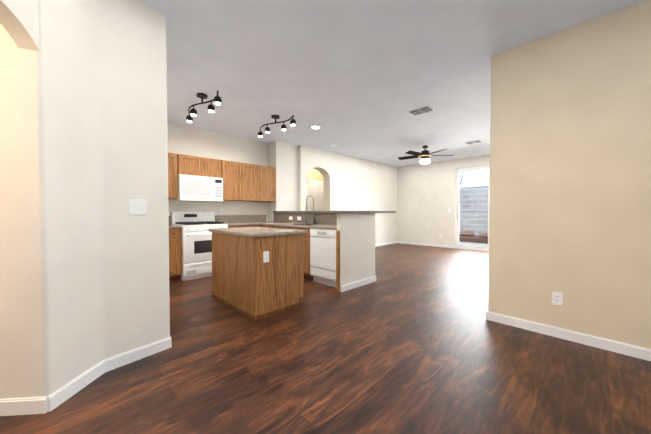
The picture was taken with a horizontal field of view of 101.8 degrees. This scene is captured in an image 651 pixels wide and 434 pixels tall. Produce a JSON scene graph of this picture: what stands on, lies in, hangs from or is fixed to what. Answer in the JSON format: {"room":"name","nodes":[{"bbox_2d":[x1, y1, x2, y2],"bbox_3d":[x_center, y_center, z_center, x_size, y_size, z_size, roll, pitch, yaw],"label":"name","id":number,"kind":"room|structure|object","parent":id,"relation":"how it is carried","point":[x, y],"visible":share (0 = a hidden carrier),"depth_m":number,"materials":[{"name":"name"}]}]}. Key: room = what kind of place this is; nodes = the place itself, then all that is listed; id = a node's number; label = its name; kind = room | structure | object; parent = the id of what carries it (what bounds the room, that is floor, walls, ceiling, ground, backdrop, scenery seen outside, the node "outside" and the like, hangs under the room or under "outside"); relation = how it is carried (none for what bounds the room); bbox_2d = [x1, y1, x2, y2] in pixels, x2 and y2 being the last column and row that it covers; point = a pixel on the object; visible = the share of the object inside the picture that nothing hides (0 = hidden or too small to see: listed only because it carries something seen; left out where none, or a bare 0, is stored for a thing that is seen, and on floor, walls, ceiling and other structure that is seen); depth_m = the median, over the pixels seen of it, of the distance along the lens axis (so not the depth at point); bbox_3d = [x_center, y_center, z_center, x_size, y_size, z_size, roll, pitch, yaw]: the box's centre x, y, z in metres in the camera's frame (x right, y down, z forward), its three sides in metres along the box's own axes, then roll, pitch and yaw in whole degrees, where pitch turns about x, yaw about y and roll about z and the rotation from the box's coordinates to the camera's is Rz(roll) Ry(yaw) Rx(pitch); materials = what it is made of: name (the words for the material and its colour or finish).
{"room":"kitchen","nodes":[
{"label":"kitchen","id":0,"kind":"room"},
{"bbox_2d":[0,0,39,50],"bbox_3d":[-1.667,-0.218,-0.828,0.110,2.740,4.598,0,1,1],"label":"wall","id":1,"kind":"structure","parent":0,"point":[19,20],"depth_m":1.40,"materials":[{"name":"paint"}]},
{"bbox_2d":[0,0,169,398],"bbox_3d":[-3.264,-0.277,2.049,2.988,2.740,3.183,-1,2,-45],"label":"wall","id":2,"kind":"structure","parent":0,"point":[84,270],"depth_m":1.70,"materials":[{"name":"paint"}]},
{"bbox_2d":[129,199,146,214],"bbox_3d":[-1.428,-0.076,2.016,0.011,0.118,0.118,1,1,38],"label":"light switch","id":3,"kind":"object","parent":2,"relation":"attached to","point":[137,206],"visible":1,"depth_m":2.01,"materials":[{"name":"white plastic"}]},
{"bbox_2d":[167,122,267,221],"bbox_3d":[-2.454,-0.341,5.204,2.998,2.740,0.140,-1,2,-45],"label":"wall","id":4,"kind":"structure","parent":0,"point":[190,141],"depth_m":5.35,"materials":[{"name":"paint"}]},
{"bbox_2d":[168,153,179,198],"bbox_3d":[-2.813,-0.701,4.498,0.457,0.770,0.338,-1,2,-45],"label":"upper cabinet","id":5,"kind":"object","parent":4,"relation":"attached to","point":[173,158],"depth_m":4.49,"materials":[{"name":"brown wood"}]},
{"bbox_2d":[180,154,203,175],"bbox_3d":[-2.496,-0.916,4.809,0.430,0.354,0.338,-1,2,-45],"label":"upper cabinet","id":6,"kind":"object","parent":4,"relation":"attached to","point":[189,165],"depth_m":4.70,"materials":[{"name":"brown wood"}]},
{"bbox_2d":[173,174,222,201],"bbox_3d":[-2.343,-0.515,4.892,0.752,0.442,0.445,-1,2,-45],"label":"microwave","id":7,"kind":"object","parent":6,"relation":"attached to","point":[199,188],"visible":1,"depth_m":4.73,"materials":[{"name":"white"}]},
{"bbox_2d":[204,158,223,177],"bbox_3d":[-2.267,-0.920,5.037,0.428,0.354,0.338,-1,2,-45],"label":"upper cabinet","id":8,"kind":"object","parent":4,"relation":"attached to","point":[212,167],"depth_m":4.97,"materials":[{"name":"brown wood"}]},
{"bbox_2d":[169,215,264,224],"bbox_3d":[-2.352,0.046,5.196,2.728,0.155,0.021,-1,2,-45],"label":"backsplash","id":9,"kind":"structure","parent":4,"relation":"attached to","point":[235,217],"depth_m":5.71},
{"bbox_2d":[220,161,243,200],"bbox_3d":[-1.942,-0.719,5.365,0.481,0.770,0.338,-1,2,-45],"label":"upper cabinet","id":10,"kind":"object","parent":4,"relation":"attached to","point":[233,179],"depth_m":5.26,"materials":[{"name":"brown wood"}]},
{"bbox_2d":[244,163,263,200],"bbox_3d":[-1.669,-0.725,5.637,0.541,0.770,0.338,-1,2,-45],"label":"upper cabinet","id":11,"kind":"object","parent":4,"relation":"attached to","point":[248,182],"depth_m":5.57,"materials":[{"name":"brown wood"}]},
{"bbox_2d":[264,166,275,200],"bbox_3d":[-1.395,-0.730,5.910,0.486,0.770,0.338,-1,2,-45],"label":"upper cabinet","id":12,"kind":"object","parent":4,"relation":"attached to","point":[269,172],"depth_m":5.85,"materials":[{"name":"brown wood"}]},
{"bbox_2d":[268,141,297,221],"bbox_3d":[-1.051,-0.365,6.374,0.638,2.740,0.460,-1,2,-45],"label":"wall","id":13,"kind":"structure","parent":0,"point":[283,158],"depth_m":6.16,"materials":[{"name":"paint"}]},
{"bbox_2d":[307,168,323,182],"bbox_3d":[-0.555,-0.399,8.081,2.950,2.740,0.140,-1,2,-45],"label":"wall","id":14,"kind":"structure","parent":0,"point":[314,174],"depth_m":8.17,"materials":[{"name":"paint"}]},
{"bbox_2d":[307,180,323,210],"bbox_3d":[-0.216,-0.083,8.278,0.980,2.100,0.065,-1,2,-45],"label":"hall door","id":15,"kind":"structure","parent":14,"relation":"in","point":[315,189],"depth_m":8.20,"materials":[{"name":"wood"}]},
{"bbox_2d":[0,243,650,433],"bbox_3d":[0.368,1.166,1.452,14.860,0.120,11.600,-1,2,-45],"label":"floor","id":16,"kind":"structure","parent":0,"point":[411,339],"depth_m":1.85,"materials":[{"name":"brown wood"}]},
{"bbox_2d":[169,229,181,281],"bbox_3d":[-2.730,0.612,4.395,0.449,0.868,0.638,-1,2,-45],"label":"base cabinet","id":17,"kind":"object","parent":16,"relation":"on","point":[175,235],"depth_m":4.27,"materials":[{"name":"brown wood"}]},
{"bbox_2d":[169,225,180,228],"bbox_3d":[-2.833,0.161,4.277,0.747,0.036,0.646,-1,2,-45],"label":"countertop","id":18,"kind":"structure","parent":17,"relation":"on","point":[170,226],"depth_m":4.27,"materials":[{"name":"grey stone"}]},
{"bbox_2d":[171,212,227,280],"bbox_3d":[-2.269,0.473,4.789,0.758,1.130,0.723,-1,2,-45],"label":"range","id":19,"kind":"object","parent":16,"relation":"on","point":[196,247],"visible":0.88,"depth_m":4.52,"materials":[{"name":"white metal"},{"name":"black glass"}]},
{"bbox_2d":[228,225,256,227],"bbox_3d":[-1.784,0.593,5.337,0.691,0.868,0.638,-1,2,-45],"label":"base cabinet","id":20,"kind":"object","parent":16,"relation":"on","point":[229,226],"depth_m":5.04,"materials":[{"name":"brown wood"}]},
{"bbox_2d":[218,221,260,224],"bbox_3d":[-1.792,0.140,5.314,0.659,0.036,0.646,-1,2,-45],"label":"countertop","id":21,"kind":"structure","parent":20,"relation":"on","point":[225,222],"depth_m":5.43,"materials":[{"name":"grey stone"}]},
{"bbox_2d":[209,227,306,320],"bbox_3d":[-0.890,0.614,3.378,0.730,0.905,1.170,-1,2,-45],"label":"kitchen island","id":22,"kind":"object","parent":16,"relation":"on","point":[248,282],"visible":1,"depth_m":3.00,"materials":[{"name":"brown wood"}]},
{"bbox_2d":[263,251,268,262],"bbox_3d":[-0.635,0.427,2.835,0.072,0.118,0.008,-1,2,-45],"label":"outlet","id":23,"kind":"object","parent":22,"relation":"attached to","point":[265,256],"visible":1,"depth_m":2.83,"materials":[{"name":"white plastic"}]},
{"bbox_2d":[265,225,304,229],"bbox_3d":[-0.842,0.595,5.254,0.566,0.868,0.600,-1,2,-45],"label":"base cabinet","id":24,"kind":"object","parent":16,"relation":"on","point":[295,227],"depth_m":4.65,"materials":[{"name":"brown wood"}]},
{"bbox_2d":[261,221,300,224],"bbox_3d":[-1.106,0.136,5.502,0.578,0.036,1.348,-1,2,-45],"label":"countertop","id":25,"kind":"structure","parent":24,"relation":"on","point":[262,222],"depth_m":5.27,"materials":[{"name":"grey stone"}]},
{"bbox_2d":[305,196,316,223],"bbox_3d":[-0.329,-0.132,4.915,0.215,0.523,0.321,-1,2,-45],"label":"faucet","id":26,"kind":"object","parent":25,"relation":"on","point":[313,220],"visible":1,"depth_m":4.91,"materials":[{"name":"silver metal"}]},
{"bbox_2d":[304,233,312,279],"bbox_3d":[-0.242,0.694,4.654,0.566,0.694,0.509,-1,2,-45],"label":"base cabinet","id":27,"kind":"object","parent":16,"relation":"on","point":[307,275],"depth_m":4.33,"materials":[{"name":"brown wood"}]},
{"bbox_2d":[305,225,336,228],"bbox_3d":[0.133,0.161,4.258,0.578,0.036,0.726,-1,2,-45],"label":"countertop","id":28,"kind":"structure","parent":27,"relation":"on","point":[306,226],"depth_m":4.13,"materials":[{"name":"grey stone"}]},
{"bbox_2d":[310,228,335,286],"bbox_3d":[0.136,0.617,4.220,0.547,0.865,0.600,-1,2,-45],"label":"dishwasher","id":29,"kind":"object","parent":16,"relation":"on","point":[322,256],"visible":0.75,"depth_m":4.04,"materials":[{"name":"white metal"}]},
{"bbox_2d":[298,145,396,243],"bbox_3d":[0.907,-0.398,8.035,4.478,2.740,0.250,-1,2,-45],"label":"wall","id":30,"kind":"structure","parent":0,"point":[351,183],"depth_m":7.79,"materials":[{"name":"paint"}]},
{"bbox_2d":[337,213,367,291],"bbox_3d":[0.401,0.501,3.957,0.600,1.108,0.080,-1,2,-45],"label":"wall","id":31,"kind":"structure","parent":0,"point":[357,246],"depth_m":3.90,"materials":[{"name":"paint"}]},
{"bbox_2d":[367,213,374,277],"bbox_3d":[-0.168,0.477,5.138,0.220,1.108,2.558,-1,2,-45],"label":"wall","id":32,"kind":"structure","parent":0,"point":[371,216],"depth_m":4.22,"materials":[{"name":"paint"}]},
{"bbox_2d":[273,211,395,212],"bbox_3d":[-0.199,-0.097,5.051,1.450,0.038,2.614,-1,2,-45],"label":"bar","id":33,"kind":"object","parent":32,"relation":"on","point":[334,211],"visible":1,"depth_m":4.50,"materials":[{"name":"stone"}]},
{"bbox_2d":[139,0,643,166],"bbox_3d":[0.368,-1.694,1.394,14.860,0.120,11.600,-1,2,-45],"label":"ceiling","id":34,"kind":"structure","parent":0,"point":[361,79],"depth_m":2.90,"materials":[{"name":"paint"}]},
{"bbox_2d":[186,90,221,122],"bbox_3d":[-1.699,-1.551,3.643,1.049,0.256,0.174,1,1,39],"label":"track light","id":35,"kind":"object","parent":34,"relation":"attached to","point":[217,99],"visible":1,"depth_m":3.61,"materials":[{"name":"brown metal"}]},
{"bbox_2d":[258,115,295,136],"bbox_3d":[-0.842,-1.568,4.455,1.011,0.256,0.174,1,1,38],"label":"track light","id":36,"kind":"object","parent":34,"relation":"attached to","point":[283,125],"visible":1,"depth_m":4.41,"materials":[{"name":"brown metal"}]},
{"bbox_2d":[409,106,433,114],"bbox_3d":[1.519,-1.681,4.193,0.210,0.018,0.330,-1,2,-45],"label":"ceiling vent","id":37,"kind":"object","parent":34,"relation":"in","point":[422,110],"visible":0.96,"depth_m":4.15,"materials":[{"name":"grey metal"}]},
{"bbox_2d":[398,145,453,164],"bbox_3d":[2.405,-1.509,6.468,1.305,0.456,1.298,-1,2,-45],"label":"ceiling fan","id":38,"kind":"object","parent":34,"relation":"hanging from","point":[425,155],"visible":1,"depth_m":6.38,"materials":[{"name":"brown metal"}]},
{"bbox_2d":[465,140,481,144],"bbox_3d":[3.418,-1.719,6.098,0.220,0.018,0.320,-1,2,-45],"label":"ceiling vent","id":39,"kind":"object","parent":34,"relation":"in","point":[474,142],"visible":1,"depth_m":6.07,"materials":[{"name":"grey metal"}]},
{"bbox_2d":[397,155,489,245],"bbox_3d":[5.583,-0.369,6.616,0.140,2.740,11.600,-1,2,-45],"label":"wall","id":40,"kind":"structure","parent":0,"point":[426,197],"depth_m":8.68,"materials":[{"name":"paint"}]},
{"bbox_2d":[455,165,489,250],"bbox_3d":[4.675,-0.242,7.528,0.094,2.448,1.826,-1,2,-45],"label":"sliding door","id":41,"kind":"structure","parent":40,"relation":"in","point":[457,237],"depth_m":7.93,"materials":[{"name":"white glass"}]},
{"bbox_2d":[488,0,650,348],"bbox_3d":[3.750,-0.251,0.805,0.140,2.740,5.650,-1,2,-45],"label":"wall","id":42,"kind":"structure","parent":0,"point":[570,177],"depth_m":2.29,"materials":[{"name":"paint"}]},
{"bbox_2d":[552,291,562,305],"bbox_3d":[2.091,0.737,2.384,0.008,0.118,0.072,-1,2,-45],"label":"outlet","id":43,"kind":"object","parent":42,"relation":"attached to","point":[557,298],"visible":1,"depth_m":2.38,"materials":[{"name":"white plastic"}]},
{"label":"outside","id":44,"kind":"structure","parent":0,"visible":0},
{"bbox_2d":[459,242,487,246],"bbox_3d":[7.315,1.001,10.063,7.140,0.100,16.000,-1,2,-45],"label":"ground","id":45,"kind":"structure","parent":44,"point":[471,244],"depth_m":9.29,"materials":[{"name":"white concrete"}]},
{"bbox_2d":[459,231,487,243],"bbox_3d":[6.619,0.762,9.365,1.095,0.406,15.400,-1,2,-45],"label":"planter","id":46,"kind":"object","parent":45,"relation":"on","point":[475,238],"depth_m":9.96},
{"bbox_2d":[459,185,488,235],"bbox_3d":[6.040,-0.113,8.770,3.140,2.180,16.000,-1,2,-45],"label":"fence","id":47,"kind":"object","parent":45,"relation":"on","point":[472,215],"depth_m":10.72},
{"bbox_2d":[460,169,488,186],"bbox_3d":[5.883,-1.100,12.420,4.385,3.971,3.441,-1,2,-45],"label":"tree","id":48,"kind":"object","parent":45,"relation":"on","point":[472,177],"depth_m":12.42,"materials":[{"name":"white plant"}]},
{"bbox_3d":[0.315,-0.263,1.370,15.010,2.740,11.900,-1,2,-45],"label":"wall","id":49,"kind":"structure","parent":0,"visible":0},
{"bbox_2d":[0,337,171,415],"bbox_3d":[-2.666,1.059,1.632,2.770,0.087,1.751,-1,2,-45],"label":"baseboard","id":50,"kind":"structure","parent":49,"relation":"attached to","point":[31,405],"depth_m":1.65,"materials":[{"name":"white wood"}]},
{"bbox_2d":[341,276,375,291],"bbox_3d":[0.512,1.010,4.011,0.820,0.087,0.014,-1,2,-45],"label":"baseboard","id":51,"kind":"structure","parent":49,"relation":"attached to","point":[356,284],"depth_m":3.98,"materials":[{"name":"white wood"}]},
{"bbox_2d":[375,241,395,246],"bbox_3d":[1.359,0.923,8.326,3.470,0.087,0.014,-1,2,-45],"label":"baseboard","id":52,"kind":"structure","parent":49,"relation":"attached to","point":[392,242],"depth_m":9.05,"materials":[{"name":"white wood"}]},
{"bbox_2d":[396,241,454,247],"bbox_3d":[3.288,0.912,8.838,0.014,0.087,1.950,-1,2,-45],"label":"baseboard","id":53,"kind":"structure","parent":49,"relation":"attached to","point":[402,242],"depth_m":8.84,"materials":[{"name":"white wood"}]},
{"bbox_2d":[486,310,650,360],"bbox_3d":[3.673,1.076,0.800,0.014,0.087,5.614,-1,2,-45],"label":"baseboard","id":54,"kind":"structure","parent":49,"relation":"attached to","point":[606,344],"depth_m":2.30,"materials":[{"name":"white wood"}]}
]}

